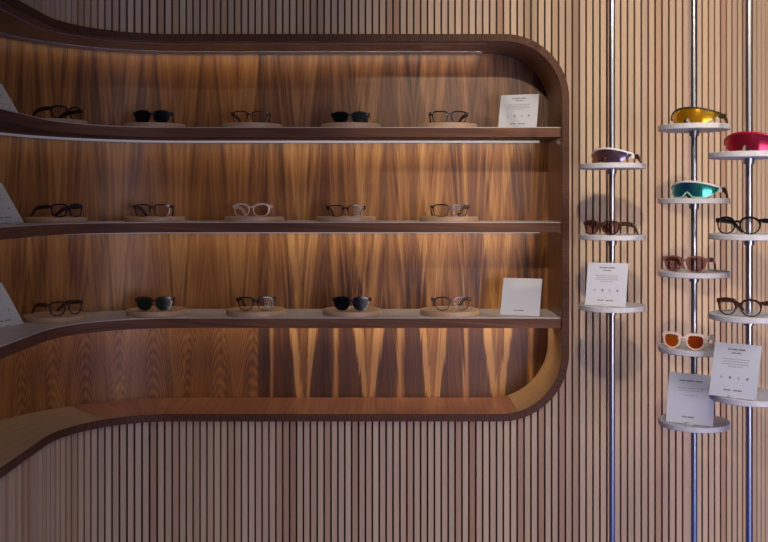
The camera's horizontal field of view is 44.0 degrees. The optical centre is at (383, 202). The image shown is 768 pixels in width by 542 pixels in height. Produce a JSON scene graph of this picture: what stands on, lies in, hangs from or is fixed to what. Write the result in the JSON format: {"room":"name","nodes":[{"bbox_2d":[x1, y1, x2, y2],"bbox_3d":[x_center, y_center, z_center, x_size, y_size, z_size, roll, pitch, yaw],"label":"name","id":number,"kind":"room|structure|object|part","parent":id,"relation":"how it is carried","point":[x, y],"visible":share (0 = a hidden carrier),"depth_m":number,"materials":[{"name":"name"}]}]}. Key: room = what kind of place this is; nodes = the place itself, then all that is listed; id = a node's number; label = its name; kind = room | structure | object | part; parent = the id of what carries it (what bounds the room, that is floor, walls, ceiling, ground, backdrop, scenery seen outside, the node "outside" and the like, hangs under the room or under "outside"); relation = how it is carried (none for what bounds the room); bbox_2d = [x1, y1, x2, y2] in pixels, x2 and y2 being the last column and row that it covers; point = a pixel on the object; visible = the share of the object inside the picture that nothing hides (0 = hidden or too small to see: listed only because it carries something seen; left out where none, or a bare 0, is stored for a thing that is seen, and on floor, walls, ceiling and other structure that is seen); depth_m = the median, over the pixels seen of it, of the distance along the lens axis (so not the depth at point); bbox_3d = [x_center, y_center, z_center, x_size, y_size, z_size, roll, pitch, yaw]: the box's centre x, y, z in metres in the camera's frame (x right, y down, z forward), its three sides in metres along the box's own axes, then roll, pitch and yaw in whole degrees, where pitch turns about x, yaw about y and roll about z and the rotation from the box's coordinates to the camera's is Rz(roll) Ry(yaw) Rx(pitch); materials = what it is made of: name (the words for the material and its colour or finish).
{"room":"shop","nodes":[
{"label":"shop","id":0,"kind":"room"},
{"bbox_2d":[0,0,96,541],"bbox_3d":[-1.030,-0.050,2.160,0.128,3.000,2.110,0,0,0],"label":"wall","id":1,"kind":"structure","parent":0,"point":[51,496],"depth_m":3.06,"materials":[{"name":"brown wood"}]},
{"bbox_2d":[0,0,568,477],"bbox_3d":[-0.356,0.085,2.331,1.991,1.337,2.494,0,0,0],"label":"display alcove","id":2,"kind":"object","parent":1,"relation":"attached to","point":[111,367],"depth_m":3.55,"materials":[{"name":"brown wood"}]},
{"bbox_2d":[0,84,17,111],"bbox_3d":[-1.250,-0.329,3.065,0.100,0.133,0.150,0,0,20],"label":"display sign","id":3,"kind":"object","parent":2,"relation":"on","point":[6,103],"visible":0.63,"depth_m":3.12,"materials":[{"name":"grey paper"}]},
{"bbox_2d":[0,283,23,327],"bbox_3d":[-1.250,0.331,3.065,0.100,0.133,0.150,0,0,20],"label":"display sign","id":4,"kind":"object","parent":2,"relation":"on","point":[9,316],"visible":1,"depth_m":3.10,"materials":[{"name":"grey paper"}]},
{"bbox_2d":[0,183,23,223],"bbox_3d":[-1.250,0.000,3.065,0.100,0.133,0.150,0,0,20],"label":"display sign","id":5,"kind":"object","parent":2,"relation":"on","point":[9,213],"visible":0.97,"depth_m":3.10,"materials":[{"name":"grey paper"}]},
{"bbox_3d":[-1.122,0.388,3.240,0.213,0.018,0.213,0,0,0],"label":"display riser","id":6,"kind":"part","parent":2,"relation":"part of","materials":[{"name":"beige wood"}]},
{"bbox_3d":[-1.122,0.057,3.240,0.213,0.018,0.213,0,0,0],"label":"display riser","id":7,"kind":"part","parent":2,"relation":"part of","materials":[{"name":"beige wood"}]},
{"bbox_2d":[30,203,82,216],"bbox_3d":[-1.124,0.025,3.250,0.147,0.047,0.141,0,0,35],"label":"eyeglasses","id":8,"kind":"object","parent":2,"relation":"on","point":[75,205],"visible":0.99,"depth_m":3.21,"materials":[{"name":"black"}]},
{"bbox_3d":[-1.072,0.025,3.213,0.020,0.047,0.136,0,0,35],"label":"frame","id":9,"kind":"part","parent":8,"relation":"part of","materials":[{"name":"black"}]},
{"bbox_2d":[31,299,82,315],"bbox_3d":[-1.123,0.354,3.251,0.147,0.051,0.141,0,0,40],"label":"eyeglasses","id":10,"kind":"object","parent":2,"relation":"on","point":[66,303],"visible":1,"depth_m":3.21,"materials":[{"name":"black plastic"}]},
{"bbox_2d":[32,105,82,119],"bbox_3d":[-1.124,-0.304,3.250,0.147,0.047,0.141,0,0,35],"label":"eyeglasses","id":11,"kind":"object","parent":2,"relation":"on","point":[67,112],"visible":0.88,"depth_m":3.21,"materials":[{"name":"black plastic"}]},
{"bbox_3d":[-1.072,-0.304,3.213,0.020,0.047,0.136,0,0,35],"label":"frame","id":12,"kind":"part","parent":11,"relation":"part of","materials":[{"name":"black plastic"}]},
{"bbox_3d":[-1.122,-0.272,3.240,0.213,0.018,0.213,0,0,0],"label":"display riser","id":13,"kind":"part","parent":2,"relation":"part of","materials":[{"name":"beige wood"}]},
{"bbox_2d":[133,110,173,122],"bbox_3d":[-0.821,-0.304,3.418,0.141,0.048,0.147,0,0,-2],"label":"sunglasses","id":14,"kind":"object","parent":2,"relation":"on","point":[163,116],"visible":0.85,"depth_m":3.35,"materials":[{"name":"black plastic"}]},
{"bbox_2d":[133,204,173,216],"bbox_3d":[-0.821,0.026,3.418,0.142,0.046,0.147,0,0,-3],"label":"eyeglasses","id":15,"kind":"object","parent":2,"relation":"on","point":[137,206],"visible":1,"depth_m":3.35,"materials":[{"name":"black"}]},
{"bbox_3d":[-0.820,0.057,3.402,0.213,0.018,0.213,0,0,0],"label":"display riser","id":16,"kind":"part","parent":2,"relation":"part of","materials":[{"name":"beige wood"}]},
{"bbox_3d":[-0.820,-0.272,3.402,0.213,0.018,0.213,0,0,0],"label":"display riser","id":17,"kind":"part","parent":2,"relation":"part of","materials":[{"name":"beige wood"}]},
{"bbox_2d":[135,296,175,310],"bbox_3d":[-0.816,0.354,3.418,0.141,0.050,0.147,0,0,-4],"label":"sunglasses","id":18,"kind":"object","parent":2,"relation":"on","point":[144,303],"visible":1,"depth_m":3.35,"materials":[{"name":"black plastic"}]},
{"bbox_3d":[-0.815,0.388,3.402,0.213,0.018,0.213,0,0,0],"label":"display riser","id":19,"kind":"part","parent":2,"relation":"part of","materials":[{"name":"beige wood"}]},
{"bbox_2d":[231,111,270,122],"bbox_3d":[-0.473,-0.303,3.418,0.142,0.045,0.147,0,0,0],"label":"eyeglasses","id":20,"kind":"object","parent":2,"relation":"on","point":[233,115],"visible":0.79,"depth_m":3.35,"materials":[{"name":"black plastic"}]},
{"bbox_3d":[-0.473,-0.272,3.402,0.213,0.018,0.213,0,0,0],"label":"display riser","id":21,"kind":"part","parent":2,"relation":"part of","materials":[{"name":"beige wood"}]},
{"bbox_2d":[233,203,273,216],"bbox_3d":[-0.463,0.024,3.418,0.144,0.048,0.147,0,0,4],"label":"eyeglasses","id":22,"kind":"object","parent":2,"relation":"on","point":[236,206],"visible":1,"depth_m":3.35,"materials":[{"name":"white plastic"}]},
{"bbox_3d":[-0.464,0.057,3.402,0.213,0.018,0.213,0,0,0],"label":"display riser","id":23,"kind":"part","parent":2,"relation":"part of","materials":[{"name":"beige wood"}]},
{"bbox_3d":[-0.457,0.388,3.402,0.213,0.018,0.213,0,0,0],"label":"display riser","id":24,"kind":"part","parent":2,"relation":"part of","materials":[{"name":"beige wood"}]},
{"bbox_2d":[236,297,275,310],"bbox_3d":[-0.458,0.355,3.418,0.142,0.049,0.147,0,0,-4],"label":"eyeglasses","id":25,"kind":"object","parent":2,"relation":"on","point":[238,299],"visible":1,"depth_m":3.35,"materials":[{"name":"black plastic"}]},
{"bbox_2d":[0,132,538,142],"bbox_3d":[-0.819,-0.225,2.712,1.219,0.008,2.942,0,0,38],"label":"diffuser","id":26,"kind":"object","parent":2,"relation":"attached to","point":[9,137],"depth_m":3.31,"materials":[{"name":"white"}]},
{"bbox_2d":[0,319,560,358],"bbox_3d":[-0.362,0.416,2.329,1.950,0.033,2.469,0,0,0],"label":"shelf","id":27,"kind":"object","parent":2,"relation":"attached to","point":[14,339],"depth_m":3.29,"materials":[{"name":"brown wood"}]},
{"bbox_2d":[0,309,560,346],"bbox_3d":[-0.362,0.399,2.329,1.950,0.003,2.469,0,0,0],"label":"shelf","id":28,"kind":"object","parent":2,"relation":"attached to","point":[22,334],"depth_m":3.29,"materials":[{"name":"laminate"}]},
{"bbox_2d":[0,223,560,239],"bbox_3d":[-0.362,0.085,2.329,1.950,0.033,2.469,0,0,0],"label":"shelf","id":29,"kind":"object","parent":2,"relation":"attached to","point":[9,230],"depth_m":3.29,"materials":[{"name":"brown wood"}]},
{"bbox_2d":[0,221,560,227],"bbox_3d":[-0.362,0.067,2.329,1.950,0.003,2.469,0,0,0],"label":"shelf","id":30,"kind":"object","parent":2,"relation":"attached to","point":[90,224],"depth_m":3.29,"materials":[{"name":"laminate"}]},
{"bbox_2d":[0,109,560,141],"bbox_3d":[-0.362,-0.244,2.329,1.950,0.031,2.469,0,0,0],"label":"shelf","id":31,"kind":"object","parent":2,"relation":"attached to","point":[14,126],"depth_m":3.29,"materials":[{"name":"brown wood"}]},
{"bbox_2d":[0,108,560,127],"bbox_3d":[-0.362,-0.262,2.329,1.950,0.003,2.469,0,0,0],"label":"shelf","id":32,"kind":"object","parent":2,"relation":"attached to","point":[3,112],"depth_m":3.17,"materials":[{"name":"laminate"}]},
{"bbox_2d":[64,232,538,234],"bbox_3d":[-0.819,0.106,2.712,1.219,0.008,2.942,0,0,38],"label":"diffuser","id":33,"kind":"object","parent":2,"relation":"attached to","point":[65,233],"depth_m":3.48,"materials":[{"name":"white"}]},
{"bbox_3d":[-0.136,0.057,3.402,0.213,0.018,0.213,0,0,0],"label":"display riser","id":34,"kind":"part","parent":2,"relation":"part of","materials":[{"name":"beige wood"}]},
{"bbox_2d":[326,205,365,216],"bbox_3d":[-0.136,0.028,3.418,0.142,0.042,0.147,0,0,0],"label":"eyeglasses","id":35,"kind":"object","parent":2,"relation":"on","point":[328,208],"visible":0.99,"depth_m":3.35,"materials":[{"name":"black plastic"}]},
{"bbox_2d":[331,111,369,122],"bbox_3d":[-0.118,-0.302,3.418,0.141,0.043,0.146,0,0,2],"label":"sunglasses","id":36,"kind":"object","parent":2,"relation":"on","point":[340,116],"visible":0.83,"depth_m":3.35,"materials":[{"name":"black plastic"}]},
{"bbox_3d":[-0.118,-0.272,3.402,0.213,0.018,0.213,0,0,0],"label":"display riser","id":37,"kind":"part","parent":2,"relation":"part of","materials":[{"name":"beige wood"}]},
{"bbox_2d":[332,296,371,310],"bbox_3d":[-0.112,0.354,3.418,0.141,0.050,0.147,0,0,3],"label":"sunglasses","id":38,"kind":"object","parent":2,"relation":"on","point":[360,303],"visible":1,"depth_m":3.35,"materials":[{"name":"black plastic"}]},
{"bbox_3d":[-0.113,0.388,3.402,0.213,0.018,0.213,0,0,0],"label":"display riser","id":39,"kind":"part","parent":2,"relation":"part of","materials":[{"name":"beige wood"}]},
{"bbox_3d":[0.227,-0.272,3.402,0.213,0.018,0.213,0,0,0],"label":"display riser","id":40,"kind":"part","parent":2,"relation":"part of","materials":[{"name":"beige wood"}]},
{"bbox_2d":[428,111,467,122],"bbox_3d":[0.226,-0.303,3.418,0.142,0.046,0.147,0,0,-4],"label":"eyeglasses","id":41,"kind":"object","parent":2,"relation":"on","point":[430,114],"visible":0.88,"depth_m":3.35,"materials":[{"name":"black"}]},
{"bbox_3d":[0.231,0.057,3.402,0.213,0.018,0.213,0,0,0],"label":"display riser","id":42,"kind":"part","parent":2,"relation":"part of","materials":[{"name":"beige wood"}]},
{"bbox_2d":[429,204,469,216],"bbox_3d":[0.230,0.026,3.418,0.142,0.045,0.147,0,0,-4],"label":"eyeglasses","id":43,"kind":"object","parent":2,"relation":"on","point":[431,207],"visible":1,"depth_m":3.35,"materials":[{"name":"black plastic"}]},
{"bbox_3d":[0.236,0.388,3.402,0.213,0.018,0.213,0,0,0],"label":"display riser","id":44,"kind":"part","parent":2,"relation":"part of","materials":[{"name":"beige wood"}]},
{"bbox_2d":[431,297,470,310],"bbox_3d":[0.235,0.355,3.418,0.142,0.049,0.147,0,0,-4],"label":"eyeglasses","id":45,"kind":"object","parent":2,"relation":"on","point":[468,299],"visible":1,"depth_m":3.35,"materials":[{"name":"black plastic"}]},
{"bbox_2d":[498,94,538,126],"bbox_3d":[0.479,-0.326,3.383,0.138,0.126,0.059,0,0,20],"label":"display sign","id":46,"kind":"object","parent":2,"relation":"on","point":[515,110],"visible":0.94,"depth_m":3.38,"materials":[{"name":"grey paper"}]},
{"bbox_2d":[500,278,541,316],"bbox_3d":[0.485,0.333,3.361,0.139,0.129,0.065,0,0,20],"label":"display sign","id":47,"kind":"object","parent":2,"relation":"on","point":[520,296],"visible":1,"depth_m":3.36,"materials":[{"name":"grey paper"}]},
{"bbox_2d":[97,0,767,541],"bbox_3d":[0.365,-0.050,3.352,2.685,3.000,0.426,0,0,-13],"label":"wall","id":48,"kind":"structure","parent":0,"point":[542,475],"depth_m":3.30,"materials":[{"name":"brown wood"}]},
{"bbox_3d":[0.300,1.470,1.200,6.200,0.040,6.400,0,0,0],"label":"floor","id":49,"kind":"structure","parent":0,"visible":0},
{"bbox_2d":[579,0,645,541],"bbox_3d":[0.718,-0.050,2.990,0.205,2.998,0.205,0,0,37],"label":"display stand","id":50,"kind":"object","parent":49,"relation":"on","point":[611,167],"visible":0.94,"depth_m":2.98,"materials":[{"name":"silver metal"}]},
{"bbox_2d":[585,262,628,306],"bbox_3d":[0.689,0.253,2.943,0.126,0.133,0.044,0,0,28],"label":"display sign","id":51,"kind":"object","parent":50,"relation":"on","point":[606,286],"visible":1,"depth_m":2.94,"materials":[{"name":"grey paper"}]},
{"bbox_2d":[584,220,638,234],"bbox_3d":[0.718,0.076,2.986,0.147,0.046,0.142,0,0,-45],"label":"eyeglasses","id":52,"kind":"object","parent":50,"relation":"on","point":[588,222],"visible":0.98,"depth_m":2.94,"materials":[{"name":"brown plastic"}]},
{"bbox_2d":[579,302,645,314],"bbox_3d":[0.718,0.335,2.990,0.205,0.032,0.205,0,0,0],"label":"tray","id":53,"kind":"object","parent":50,"relation":"on","point":[631,307],"depth_m":2.91,"materials":[{"name":"white stone"}]},
{"bbox_2d":[579,233,645,244],"bbox_3d":[0.718,0.115,2.990,0.205,0.032,0.205,0,0,0],"label":"tray","id":54,"kind":"object","parent":50,"relation":"on","point":[611,239],"depth_m":2.91,"materials":[{"name":"white stone"}]},
{"bbox_2d":[579,163,645,173],"bbox_3d":[0.718,-0.107,2.990,0.205,0.032,0.205,0,0,0],"label":"tray","id":55,"kind":"object","parent":50,"relation":"on","point":[611,168],"depth_m":2.92,"materials":[{"name":"white stone"}]},
{"bbox_2d":[591,148,642,162],"bbox_3d":[0.727,-0.147,2.984,0.152,0.049,0.139,0,0,44],"label":"sunglasses","id":56,"kind":"object","parent":50,"relation":"on","point":[605,155],"visible":0.96,"depth_m":2.92,"materials":[{"name":"plastic"}]},
{"bbox_3d":[0.699,-0.153,2.955,0.148,0.036,0.059,0,0,44],"label":"frame","id":57,"kind":"part","parent":56,"relation":"part of","materials":[{"name":"beige plastic"}]},
{"bbox_2d":[658,0,730,541],"bbox_3d":[0.933,-0.050,2.860,0.207,2.998,0.207,0,0,0],"label":"display stand","id":58,"kind":"object","parent":49,"relation":"on","point":[720,424],"visible":0.81,"depth_m":2.85,"materials":[{"name":"silver metal"}]},
{"bbox_2d":[658,341,714,357],"bbox_3d":[0.933,0.447,2.860,0.207,0.032,0.207,0,0,0],"label":"tray","id":59,"kind":"object","parent":58,"relation":"on","point":[682,350],"depth_m":2.80,"materials":[{"name":"white stone"}]},
{"bbox_2d":[662,331,714,349],"bbox_3d":[0.924,0.407,2.858,0.139,0.050,0.146,0,0,36],"label":"sunglasses","id":60,"kind":"object","parent":58,"relation":"on","point":[694,341],"visible":1,"depth_m":2.79,"materials":[{"name":"beige plastic"}]},
{"bbox_2d":[663,255,715,271],"bbox_3d":[0.928,0.180,2.864,0.142,0.048,0.147,0,0,36],"label":"eyeglasses","id":61,"kind":"object","parent":58,"relation":"on","point":[670,257],"visible":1,"depth_m":2.82,"materials":[{"name":"plastic"}]},
{"bbox_2d":[666,372,713,426],"bbox_3d":[0.909,0.581,2.816,0.134,0.143,0.052,0,0,30],"label":"display sign","id":62,"kind":"object","parent":58,"relation":"on","point":[689,402],"visible":1,"depth_m":2.82,"materials":[{"name":"grey paper"}]},
{"bbox_2d":[658,414,730,432],"bbox_3d":[0.933,0.669,2.860,0.207,0.032,0.207,0,0,0],"label":"tray","id":63,"kind":"object","parent":58,"relation":"on","point":[720,424],"depth_m":2.79,"materials":[{"name":"white stone"}]},
{"bbox_2d":[658,268,730,281],"bbox_3d":[0.933,0.220,2.860,0.207,0.032,0.207,0,0,0],"label":"tray","id":64,"kind":"object","parent":58,"relation":"on","point":[685,273],"depth_m":2.79,"materials":[{"name":"white stone"}]},
{"bbox_2d":[658,198,730,208],"bbox_3d":[0.933,0.002,2.860,0.207,0.032,0.207,0,0,0],"label":"tray","id":65,"kind":"object","parent":58,"relation":"on","point":[693,203],"depth_m":2.78,"materials":[{"name":"white stone"}]},
{"bbox_2d":[658,122,730,135],"bbox_3d":[0.933,-0.218,2.860,0.207,0.032,0.207,0,0,0],"label":"tray","id":66,"kind":"object","parent":58,"relation":"on","point":[693,128],"depth_m":2.80,"materials":[{"name":"white stone"}]},
{"bbox_2d":[671,181,727,197],"bbox_3d":[0.945,-0.040,2.857,0.162,0.053,0.147,0,0,44],"label":"sunglasses","id":67,"kind":"object","parent":58,"relation":"on","point":[680,189],"visible":0.98,"depth_m":2.79,"materials":[{"name":"teal plastic"}]},
{"bbox_3d":[0.917,-0.049,2.828,0.158,0.036,0.067,0,0,44],"label":"frame","id":68,"kind":"part","parent":67,"relation":"part of","materials":[{"name":"beige plastic"}]},
{"bbox_2d":[671,107,727,122],"bbox_3d":[0.945,-0.259,2.857,0.162,0.051,0.147,0,0,44],"label":"sunglasses","id":69,"kind":"object","parent":58,"relation":"on","point":[695,114],"visible":0.89,"depth_m":2.79,"materials":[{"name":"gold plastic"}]},
{"bbox_2d":[709,0,767,541],"bbox_3d":[1.034,-0.050,2.690,0.216,2.998,0.216,0,0,0],"label":"display stand","id":70,"kind":"object","parent":49,"relation":"on","point":[748,156],"visible":0.79,"depth_m":2.68,"materials":[{"name":"silver metal"}]},
{"bbox_2d":[709,342,761,400],"bbox_3d":[0.978,0.467,2.648,0.128,0.144,0.061,0,0,38],"label":"display sign","id":71,"kind":"object","parent":70,"relation":"on","point":[735,367],"visible":1,"depth_m":2.65,"materials":[{"name":"grey paper"}]},
{"bbox_2d":[709,388,767,406],"bbox_3d":[1.034,0.556,2.690,0.216,0.032,0.216,0,0,0],"label":"tray","id":72,"kind":"object","parent":70,"relation":"on","point":[762,393],"depth_m":2.61,"materials":[{"name":"white stone"}]},
{"bbox_2d":[709,309,767,325],"bbox_3d":[1.034,0.329,2.690,0.216,0.032,0.216,0,0,0],"label":"tray","id":73,"kind":"object","parent":70,"relation":"on","point":[737,317],"depth_m":2.64,"materials":[{"name":"white stone"}]},
{"bbox_2d":[709,232,767,244],"bbox_3d":[1.034,0.103,2.690,0.216,0.032,0.216,0,0,0],"label":"tray","id":74,"kind":"object","parent":70,"relation":"on","point":[748,239],"depth_m":2.61,"materials":[{"name":"white stone"}]},
{"bbox_2d":[709,151,767,163],"bbox_3d":[1.034,-0.127,2.690,0.216,0.032,0.216,0,0,0],"label":"tray","id":75,"kind":"object","parent":70,"relation":"on","point":[748,157],"depth_m":2.64,"materials":[{"name":"white stone"}]},
{"bbox_2d":[716,216,767,233],"bbox_3d":[1.028,0.062,2.682,0.141,0.050,0.147,0,0,44],"label":"eyeglasses","id":76,"kind":"object","parent":70,"relation":"on","point":[730,220],"visible":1,"depth_m":2.64,"materials":[{"name":"black plastic"}]},
{"bbox_2d":[717,297,767,316],"bbox_3d":[1.030,0.288,2.682,0.141,0.050,0.147,0,0,44],"label":"eyeglasses","id":77,"kind":"object","parent":70,"relation":"on","point":[720,299],"visible":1,"depth_m":2.64,"materials":[{"name":"brown plastic"}]},
{"bbox_2d":[724,131,767,150],"bbox_3d":[1.047,-0.171,2.689,0.162,0.056,0.148,0,0,42],"label":"sunglasses","id":78,"kind":"object","parent":70,"relation":"on","point":[752,140],"visible":0.92,"depth_m":2.63,"materials":[{"name":"plastic"}]}
]}

